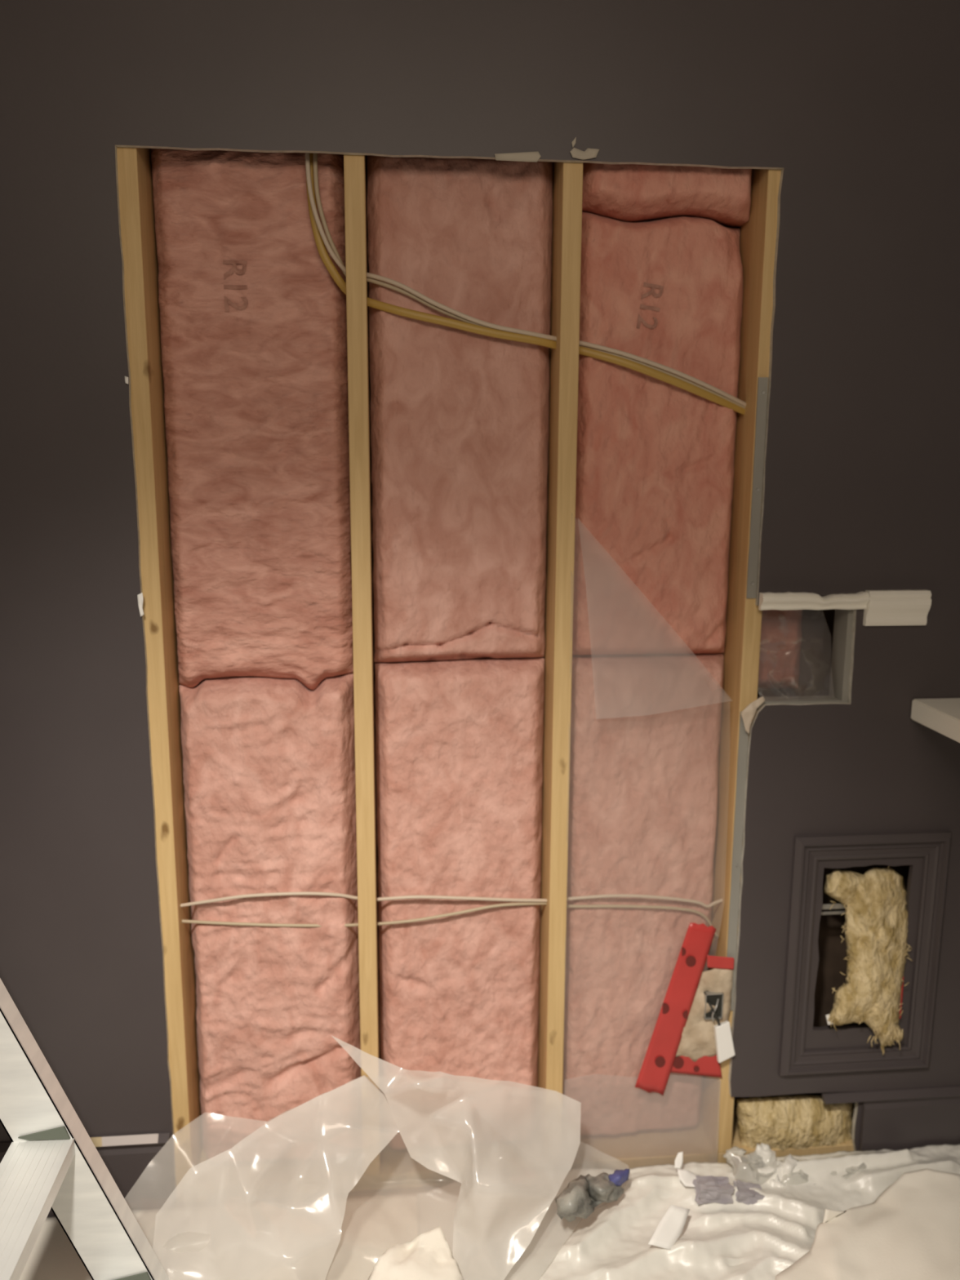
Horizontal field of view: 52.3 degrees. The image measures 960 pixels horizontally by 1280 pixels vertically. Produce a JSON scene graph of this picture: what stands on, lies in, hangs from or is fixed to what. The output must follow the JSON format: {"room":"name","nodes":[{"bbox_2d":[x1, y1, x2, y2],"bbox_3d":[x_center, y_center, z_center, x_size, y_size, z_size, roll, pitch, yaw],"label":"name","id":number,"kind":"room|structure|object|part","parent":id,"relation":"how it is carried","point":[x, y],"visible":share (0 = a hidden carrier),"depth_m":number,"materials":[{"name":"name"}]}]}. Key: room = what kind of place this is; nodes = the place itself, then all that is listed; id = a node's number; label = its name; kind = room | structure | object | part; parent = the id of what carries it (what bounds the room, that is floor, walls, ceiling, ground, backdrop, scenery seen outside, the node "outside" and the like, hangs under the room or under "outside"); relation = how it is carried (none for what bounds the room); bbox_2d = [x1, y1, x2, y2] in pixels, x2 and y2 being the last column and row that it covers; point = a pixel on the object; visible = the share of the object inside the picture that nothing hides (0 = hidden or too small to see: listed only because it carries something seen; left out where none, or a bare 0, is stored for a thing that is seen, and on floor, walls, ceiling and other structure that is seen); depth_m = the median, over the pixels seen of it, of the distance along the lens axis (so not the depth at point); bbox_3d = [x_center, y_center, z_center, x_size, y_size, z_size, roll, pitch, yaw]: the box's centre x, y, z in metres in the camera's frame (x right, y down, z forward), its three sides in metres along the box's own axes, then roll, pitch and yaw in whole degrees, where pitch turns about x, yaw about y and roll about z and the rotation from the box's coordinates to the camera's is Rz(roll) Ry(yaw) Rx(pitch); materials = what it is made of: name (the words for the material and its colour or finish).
{"room":"room under renovation","nodes":[
{"label":"room under renovation","id":0,"kind":"room"},
{"bbox_2d":[346,1186,442,1198],"bbox_3d":[0.091,1.586,0.308,4.000,0.030,4.175,-1,10,-5],"label":"floor","id":1,"kind":"structure","parent":0,"point":[412,1190],"depth_m":2.17,"materials":[{"name":"beige"}]},
{"bbox_2d":[18,1192,418,1279],"bbox_3d":[0.064,1.315,1.610,3.100,0.015,1.129,-1,10,-5],"label":"cloth","id":2,"kind":"object","parent":1,"relation":"on","point":[371,1225],"visible":0.12,"depth_m":2.02,"materials":[{"name":"beige fabric"}]},
{"bbox_2d":[0,977,168,1279],"bbox_3d":[-1.187,0.540,1.393,1.360,1.596,0.540,-1,10,-5],"label":"stepladder","id":3,"kind":"object","parent":2,"relation":"on","point":[51,1161],"visible":1,"depth_m":1.69,"materials":[{"name":"metal"}]},
{"bbox_2d":[152,1035,581,1279],"bbox_3d":[-0.174,1.024,1.917,1.054,0.462,0.346,-1,10,-5],"label":"plastic sheet","id":4,"kind":"object","parent":2,"relation":"on","point":[270,1206],"visible":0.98,"depth_m":1.92,"materials":[{"name":"white plastic"}]},
{"bbox_2d":[417,1144,959,1279],"bbox_3d":[0.680,1.244,1.835,1.570,0.069,0.776,-1,10,-5],"label":"sheet","id":5,"kind":"object","parent":2,"relation":"on","point":[760,1240],"visible":0.46,"depth_m":2.04,"materials":[{"name":"white plastic"}]},
{"bbox_2d":[368,1226,463,1279],"bbox_3d":[-0.127,1.209,1.818,0.194,0.115,0.171,-1,10,-5],"label":"scrap","id":6,"kind":"object","parent":5,"relation":"on","point":[428,1256],"visible":1,"depth_m":1.84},
{"bbox_2d":[555,1168,629,1222],"bbox_3d":[0.226,1.126,2.008,0.072,0.093,0.221,10,14,42],"label":"wrapper","id":7,"kind":"object","parent":5,"relation":"on","point":[583,1193],"visible":1,"depth_m":1.99,"materials":[{"name":"grey plastic"}]},
{"bbox_2d":[648,1204,689,1249],"bbox_3d":[0.384,1.186,1.975,0.036,0.042,0.124,9,13,38],"label":"paper scrap","id":8,"kind":"object","parent":5,"relation":"on","point":[669,1228],"visible":1,"depth_m":1.98,"materials":[{"name":"white paper"}]},
{"bbox_2d":[675,1151,683,1168],"bbox_3d":[0.435,1.139,2.140,0.023,0.027,0.021,-1,10,-5],"label":"paper scrap","id":9,"kind":"object","parent":5,"relation":"on","point":[679,1158],"visible":1,"depth_m":2.14,"materials":[{"name":"white paper"}]},
{"bbox_2d":[676,1168,698,1186],"bbox_3d":[0.454,1.161,2.111,0.051,0.024,0.030,-1,10,-5],"label":"paper scrap","id":10,"kind":"object","parent":5,"relation":"on","point":[686,1177],"visible":0.92,"depth_m":2.11,"materials":[{"name":"white paper"}]},
{"bbox_2d":[692,1175,734,1204],"bbox_3d":[0.497,1.174,2.087,0.083,0.045,0.047,-1,10,-5],"label":"chunk","id":11,"kind":"object","parent":5,"relation":"on","point":[708,1189],"visible":1,"depth_m":2.07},
{"bbox_2d":[723,1146,746,1163],"bbox_3d":[0.570,1.155,2.193,0.052,0.034,0.026,-1,10,-5],"label":"scrap","id":12,"kind":"object","parent":5,"relation":"on","point":[735,1149],"visible":0.7,"depth_m":2.19,"materials":[{"name":"white plastic"}]},
{"bbox_2d":[728,1154,761,1176],"bbox_3d":[0.592,1.172,2.171,0.078,0.052,0.047,-1,10,-5],"label":"crumb","id":13,"kind":"object","parent":5,"relation":"on","point":[730,1162],"visible":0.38,"depth_m":2.17,"materials":[{"name":"white plastic"}]},
{"bbox_2d":[733,1179,764,1204],"bbox_3d":[0.573,1.182,2.091,0.063,0.044,0.041,-1,10,-5],"label":"chunk","id":14,"kind":"object","parent":5,"relation":"on","point":[744,1194],"visible":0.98,"depth_m":2.08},
{"bbox_2d":[730,1148,777,1184],"bbox_3d":[0.605,1.156,2.150,0.106,0.039,0.073,-1,10,-5],"label":"scrap","id":15,"kind":"object","parent":5,"relation":"on","point":[745,1168],"visible":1,"depth_m":2.14,"materials":[{"name":"white plastic"}]},
{"bbox_2d":[754,1142,777,1163],"bbox_3d":[0.637,1.155,2.189,0.056,0.069,0.039,-1,10,-5],"label":"scrap","id":16,"kind":"object","parent":5,"relation":"on","point":[762,1149],"visible":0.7,"depth_m":2.17,"materials":[{"name":"plastic"}]},
{"bbox_2d":[768,1174,785,1187],"bbox_3d":[0.644,1.205,2.142,0.043,0.065,0.037,-6,12,-31],"label":"crumb","id":17,"kind":"object","parent":5,"relation":"on","point":[773,1182],"visible":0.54,"depth_m":2.13,"materials":[{"name":"paper"}]},
{"bbox_2d":[776,1154,798,1174],"bbox_3d":[0.673,1.188,2.172,0.068,0.086,0.048,-1,10,-5],"label":"scrap","id":18,"kind":"object","parent":5,"relation":"on","point":[788,1163],"visible":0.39,"depth_m":2.16,"materials":[{"name":"plastic"}]},
{"bbox_2d":[781,1157,837,1185],"bbox_3d":[0.726,1.180,2.170,0.145,0.029,0.064,-1,10,-5],"label":"scrap","id":19,"kind":"object","parent":5,"relation":"on","point":[799,1177],"visible":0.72,"depth_m":2.14,"materials":[{"name":"white plastic"}]},
{"bbox_2d":[774,1168,959,1279],"bbox_3d":[0.840,1.200,1.910,0.689,0.048,0.391,-1,10,-5],"label":"cloth","id":20,"kind":"object","parent":5,"relation":"on","point":[911,1231],"visible":1,"depth_m":1.94,"materials":[{"name":"beige fabric"}]},
{"bbox_2d":[350,1143,455,1191],"bbox_3d":[-0.174,1.201,2.205,0.228,0.039,0.145,-1,10,-5],"label":"plate","id":21,"kind":"object","parent":1,"relation":"on","point":[401,1169],"depth_m":2.18,"materials":[{"name":"brown wood"}]},
{"bbox_2d":[116,146,203,1185],"bbox_3d":[-0.645,-0.089,1.966,0.038,2.580,0.140,-1,10,-5],"label":"stud","id":22,"kind":"object","parent":21,"relation":"on","point":[137,220],"visible":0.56,"depth_m":1.94,"materials":[{"name":"brown wood"}]},
{"bbox_2d":[179,672,360,1159],"bbox_3d":[-0.447,0.625,2.126,0.362,1.110,0.121,-1,10,-5],"label":"insulation batt","id":23,"kind":"object","parent":21,"relation":"on","point":[268,763],"visible":0.88,"depth_m":2.06,"materials":[{"name":"pink fabric"}]},
{"bbox_2d":[151,148,353,689],"bbox_3d":[-0.442,-0.417,1.946,0.362,1.066,0.100,-1,10,-5],"label":"insulation batt","id":24,"kind":"object","parent":23,"relation":"on","point":[253,319],"visible":0.94,"depth_m":1.92,"materials":[{"name":"pink fabric"}]},
{"bbox_2d":[343,154,380,1175],"bbox_3d":[-0.241,-0.094,2.005,0.038,2.580,0.140,-1,10,-5],"label":"stud","id":25,"kind":"object","parent":21,"relation":"on","point":[354,166],"visible":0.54,"depth_m":1.94,"materials":[{"name":"brown wood"}]},
{"bbox_2d":[374,657,544,1149],"bbox_3d":[-0.044,0.605,2.171,0.365,1.138,0.102,-1,10,-5],"label":"insulation batt","id":26,"kind":"object","parent":21,"relation":"on","point":[459,743],"visible":0.78,"depth_m":2.11,"materials":[{"name":"pink fabric"}]},
{"bbox_2d":[366,155,552,662],"bbox_3d":[-0.039,-0.450,1.982,0.365,1.009,0.094,-1,10,-5],"label":"insulation batt","id":27,"kind":"object","parent":26,"relation":"on","point":[460,419],"visible":0.95,"depth_m":1.95,"materials":[{"name":"pink fabric"}]},
{"bbox_2d":[569,1120,728,1170],"bbox_3d":[0.378,1.192,2.271,0.367,0.039,0.144,-1,10,-5],"label":"plate","id":28,"kind":"object","parent":1,"relation":"on","point":[642,1148],"depth_m":2.26,"materials":[{"name":"brown wood"}]},
{"bbox_2d":[537,161,582,1093],"bbox_3d":[0.164,-0.099,2.043,0.038,2.580,0.140,-1,10,-5],"label":"stud","id":29,"kind":"object","parent":28,"relation":"on","point":[567,177],"visible":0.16,"depth_m":2.00,"materials":[{"name":"brown wood"}]},
{"bbox_2d":[182,902,719,938],"bbox_3d":[-0.064,0.624,2.118,1.207,0.110,0.029,-1,10,-5],"label":"electrical cable","id":30,"kind":"object","parent":29,"relation":"attached to","point":[291,925],"visible":0.77,"depth_m":2.10,"materials":[{"name":"beige plastic"}]},
{"bbox_2d":[180,891,722,907],"bbox_3d":[-0.041,0.560,2.105,1.248,0.082,0.036,-1,10,-6],"label":"electrical cable","id":31,"kind":"object","parent":29,"relation":"attached to","point":[295,893],"visible":0.84,"depth_m":2.09,"materials":[{"name":"beige plastic"}]},
{"bbox_2d":[305,152,746,406],"bbox_3d":[0.147,-0.695,1.903,0.951,0.517,0.048,-1,10,-7],"label":"electrical cable","id":32,"kind":"object","parent":29,"relation":"attached to","point":[330,250],"visible":0.73,"depth_m":1.89,"materials":[{"name":"beige plastic"}]},
{"bbox_2d":[312,152,745,408],"bbox_3d":[0.153,-0.695,1.910,0.937,0.525,0.044,-1,10,-7],"label":"electrical cable","id":33,"kind":"object","parent":29,"relation":"attached to","point":[314,155],"visible":0.66,"depth_m":1.88,"materials":[{"name":"beige plastic"}]},
{"bbox_2d":[306,152,745,414],"bbox_3d":[0.147,-0.692,1.909,0.952,0.538,0.048,-1,10,-7],"label":"electrical cable","id":34,"kind":"object","parent":33,"relation":"attached to","point":[322,249],"visible":0.75,"depth_m":1.90,"materials":[{"name":"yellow plastic"}]},
{"bbox_3d":[0.365,0.505,2.102,0.374,1.546,0.026,-1,10,-5],"label":"sheet","id":35,"kind":"object","parent":29,"relation":"attached to","visible":0},
{"bbox_2d":[635,922,716,1095],"bbox_3d":[0.431,0.818,2.159,0.172,0.409,0.008,-1,10,-9],"label":"tape","id":36,"kind":"object","parent":35,"relation":"attached to","point":[659,1060],"visible":1,"depth_m":2.16,"materials":[{"name":"red plastic"}]},
{"bbox_2d":[675,968,733,1062],"bbox_3d":[0.495,0.833,2.166,0.121,0.226,0.021,-1,10,-5],"label":"boot","id":37,"kind":"object","parent":35,"relation":"attached to","point":[697,1041],"visible":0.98,"depth_m":2.17,"materials":[{"name":"fabric"}]},
{"bbox_2d":[670,1054,722,1078],"bbox_3d":[0.480,0.952,2.189,0.130,0.070,0.003,0,10,-4],"label":"tape","id":38,"kind":"object","parent":37,"relation":"attached to","point":[705,1065],"visible":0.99,"depth_m":2.19,"materials":[{"name":"red plastic"}]},
{"bbox_2d":[562,653,724,1135],"bbox_3d":[0.356,0.599,2.207,0.354,1.141,0.105,-1,10,-5],"label":"insulation batt","id":39,"kind":"object","parent":28,"relation":"on","point":[646,729],"visible":0.88,"depth_m":2.14,"materials":[{"name":"pink fabric"}]},
{"bbox_2d":[572,212,743,655],"bbox_3d":[0.361,-0.409,2.026,0.354,0.898,0.098,-1,10,-5],"label":"insulation batt","id":40,"kind":"object","parent":39,"relation":"on","point":[654,494],"visible":0.95,"depth_m":1.99,"materials":[{"name":"pink fabric"}]},
{"bbox_2d":[582,162,751,226],"bbox_3d":[0.364,-0.891,1.926,0.354,0.117,0.121,-1,10,-5],"label":"insulation batt","id":41,"kind":"object","parent":40,"relation":"on","point":[624,193],"visible":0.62,"depth_m":1.88,"materials":[{"name":"pink fabric"}]},
{"bbox_2d":[771,1138,853,1156],"bbox_3d":[0.774,1.195,2.266,0.201,0.039,0.042,-1,10,-5],"label":"plate","id":42,"kind":"object","parent":1,"relation":"on","point":[848,1145],"depth_m":2.27,"materials":[{"name":"brown wood"}]},
{"bbox_2d":[700,168,781,1152],"bbox_3d":[0.558,-0.103,2.078,0.038,2.580,0.146,-1,10,-5],"label":"stud","id":43,"kind":"object","parent":42,"relation":"on","point":[741,654],"depth_m":2.04,"materials":[{"name":"brown wood"}]},
{"bbox_2d":[703,991,723,1026],"bbox_3d":[0.516,0.829,2.155,0.042,0.105,0.028,-1,10,-5],"label":"outlet box","id":44,"kind":"object","parent":43,"relation":"attached to","point":[713,998],"visible":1,"depth_m":2.15,"materials":[{"name":"metal"}]},
{"bbox_2d":[714,1020,734,1062],"bbox_3d":[0.541,0.889,2.165,0.048,0.101,0.016,-1,10,-5],"label":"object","id":45,"kind":"object","parent":44,"relation":"hanging from","point":[725,1050],"visible":1,"depth_m":2.16,"materials":[{"name":"white paper"}]},
{"bbox_2d":[706,954,734,969],"bbox_3d":[0.528,0.707,2.147,0.060,0.036,0.001,1,10,2],"label":"tape","id":46,"kind":"object","parent":43,"relation":"attached to","point":[713,962],"visible":1,"depth_m":2.15,"materials":[{"name":"red plastic"}]},
{"bbox_3d":[0.554,0.487,2.114,0.020,0.685,0.005,-1,10,-5],"label":"backing strip","id":47,"kind":"part","parent":43,"relation":"part of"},
{"bbox_3d":[0.558,-0.302,1.970,0.020,0.440,0.005,-1,10,-5],"label":"backing strip","id":48,"kind":"part","parent":43,"relation":"part of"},
{"bbox_2d":[736,1094,853,1151],"bbox_3d":[0.743,1.156,2.286,0.303,0.207,0.079,-1,10,-5],"label":"wool batt","id":49,"kind":"object","parent":42,"relation":"on","point":[782,1122],"visible":0.74,"depth_m":2.25,"materials":[{"name":"beige fabric"}]},
{"bbox_2d":[0,0,959,1189],"bbox_3d":[-0.085,-0.102,1.940,4.000,2.700,0.013,-1,10,-5],"label":"wall","id":50,"kind":"structure","parent":0,"point":[855,104],"depth_m":1.87,"materials":[{"name":"grey paint"}]},
{"bbox_2d":[0,1131,173,1217],"bbox_3d":[-1.371,1.153,2.028,1.426,0.188,0.022,-1,10,-5],"label":"baseboard","id":51,"kind":"structure","parent":50,"relation":"attached to","point":[140,1165],"depth_m":2.08,"materials":[{"name":"beige paint"}]},
{"bbox_3d":[-1.371,1.069,2.013,1.426,0.015,0.021,-1,10,-5],"label":"cap moulding","id":52,"kind":"part","parent":51,"relation":"part of","materials":[{"name":"beige paint"}]},
{"bbox_2d":[124,376,128,383],"bbox_3d":[-0.652,-0.479,1.804,0.007,0.015,0.003,-1,10,-5],"label":"paper scrap","id":53,"kind":"object","parent":50,"relation":"attached to","point":[126,377],"visible":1,"depth_m":1.80,"materials":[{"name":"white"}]},
{"bbox_2d":[137,592,143,616],"bbox_3d":[-0.652,-0.068,1.880,0.011,0.047,0.004,-1,10,-5],"label":"paper scrap","id":54,"kind":"object","parent":50,"relation":"attached to","point":[140,598],"visible":1,"depth_m":1.88,"materials":[{"name":"white paper"}]},
{"bbox_2d":[494,151,541,162],"bbox_3d":[0.070,-0.891,1.801,0.086,0.018,0.004,-1,10,-5],"label":"paper scrap","id":55,"kind":"object","parent":50,"relation":"attached to","point":[534,157],"visible":1,"depth_m":1.80,"materials":[{"name":"beige paper"}]},
{"bbox_2d":[571,137,576,147],"bbox_3d":[0.173,-0.919,1.806,0.008,0.020,0.003,2,11,10],"label":"paper scrap","id":56,"kind":"object","parent":50,"relation":"attached to","point":[573,142],"visible":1,"depth_m":1.81,"materials":[{"name":"beige paper"}]},
{"bbox_2d":[569,147,599,159],"bbox_3d":[0.194,-0.900,1.811,0.055,0.020,0.005,-1,10,-5],"label":"paper scrap","id":57,"kind":"object","parent":50,"relation":"attached to","point":[588,153],"visible":1,"depth_m":1.81,"materials":[{"name":"beige paper"}]},
{"bbox_2d":[740,696,764,733],"bbox_3d":[0.569,0.157,2.039,0.050,0.081,0.008,0,10,-3],"label":"torn plastic edge","id":58,"kind":"object","parent":50,"relation":"attached to","point":[748,713],"visible":1,"depth_m":2.04,"materials":[{"name":"beige plastic"}]},
{"bbox_2d":[756,608,853,709],"bbox_3d":[0.681,0.027,2.077,0.196,0.230,0.062,-1,10,-5],"label":"lining","id":59,"kind":"object","parent":50,"relation":"attached to","point":[843,619],"visible":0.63,"depth_m":2.07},
{"bbox_2d":[758,591,870,610],"bbox_3d":[0.684,-0.079,2.001,0.225,0.037,0.023,-1,10,-5],"label":"chair rail","id":60,"kind":"object","parent":50,"relation":"attached to","point":[786,601],"visible":1,"depth_m":2.00,"materials":[{"name":"white paint"}]},
{"bbox_2d":[821,911,844,915],"bbox_3d":[0.846,0.609,2.189,0.200,0.007,0.003,-1,10,-5],"label":"strap","id":61,"kind":"object","parent":50,"relation":"attached to","point":[828,912],"visible":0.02,"depth_m":2.18,"materials":[{"name":"metal"}]},
{"bbox_2d":[822,903,845,909],"bbox_3d":[0.846,0.593,2.184,0.200,0.012,0.003,-1,10,-5],"label":"strap","id":62,"kind":"object","parent":50,"relation":"attached to","point":[826,906],"visible":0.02,"depth_m":2.18,"materials":[{"name":"metal"}]},
{"bbox_2d":[777,831,951,1075],"bbox_3d":[0.851,0.700,2.162,0.354,0.568,0.021,-1,10,-5],"label":"trim","id":63,"kind":"structure","parent":50,"relation":"attached to","point":[934,846],"depth_m":2.16,"materials":[{"name":"grey paint"}]},
{"bbox_2d":[823,865,912,1054],"bbox_3d":[0.861,0.706,2.168,0.219,0.451,0.112,-1,10,-5],"label":"clump","id":64,"kind":"object","parent":50,"relation":"attached to","point":[876,923],"visible":1,"depth_m":2.14,"materials":[{"name":"beige fabric"}]},
{"bbox_2d":[825,1013,832,1025],"bbox_3d":[0.777,0.839,2.163,0.027,0.028,0.006,-1,10,-5],"label":"wool fleck","id":65,"kind":"object","parent":64,"relation":"on","point":[826,1015],"visible":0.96,"depth_m":2.16,"materials":[{"name":"white fabric"}]},
{"bbox_2d":[898,977,903,1019],"bbox_3d":[0.939,0.802,2.186,0.014,0.107,0.002,-1,10,-5],"label":"tape","id":66,"kind":"object","parent":64,"relation":"attached to","point":[901,994],"visible":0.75,"depth_m":2.19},
{"bbox_2d":[821,1085,959,1151],"bbox_3d":[1.340,1.119,2.286,1.127,0.187,0.021,-1,10,-5],"label":"baseboard","id":67,"kind":"structure","parent":50,"relation":"attached to","point":[895,1119],"depth_m":2.25,"materials":[{"name":"grey paint"}]},
{"bbox_3d":[1.341,1.035,2.271,1.127,0.015,0.021,-1,10,-5],"label":"cap moulding","id":68,"kind":"part","parent":67,"relation":"part of","materials":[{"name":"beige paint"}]},
{"bbox_2d":[862,589,931,626],"bbox_3d":[0.863,-0.066,2.021,0.132,0.073,0.023,-1,10,-5],"label":"chair rail","id":69,"kind":"object","parent":50,"relation":"attached to","point":[884,607],"visible":1,"depth_m":2.01,"materials":[{"name":"white paint"}]},
{"bbox_2d":[911,697,959,742],"bbox_3d":[1.256,0.180,1.901,0.645,0.045,0.419,-1,10,-5],"label":"corner shelf","id":70,"kind":"object","parent":50,"relation":"attached to","point":[942,716],"visible":1,"depth_m":2.00,"materials":[{"name":"white paint"}]},
{"bbox_2d":[195,155,909,1111],"bbox_3d":[-0.101,-0.130,2.096,4.000,2.700,0.020,-1,10,-5],"label":"wall","id":71,"kind":"structure","parent":0,"point":[817,625],"depth_m":2.21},
{"bbox_2d":[757,609,802,688],"bbox_3d":[0.640,-0.007,2.140,0.129,0.232,0.072,-1,10,-5],"label":"insulation batt","id":72,"kind":"object","parent":71,"relation":"attached to","point":[780,642],"visible":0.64,"depth_m":2.12,"materials":[{"name":"pink fabric"}]}
]}

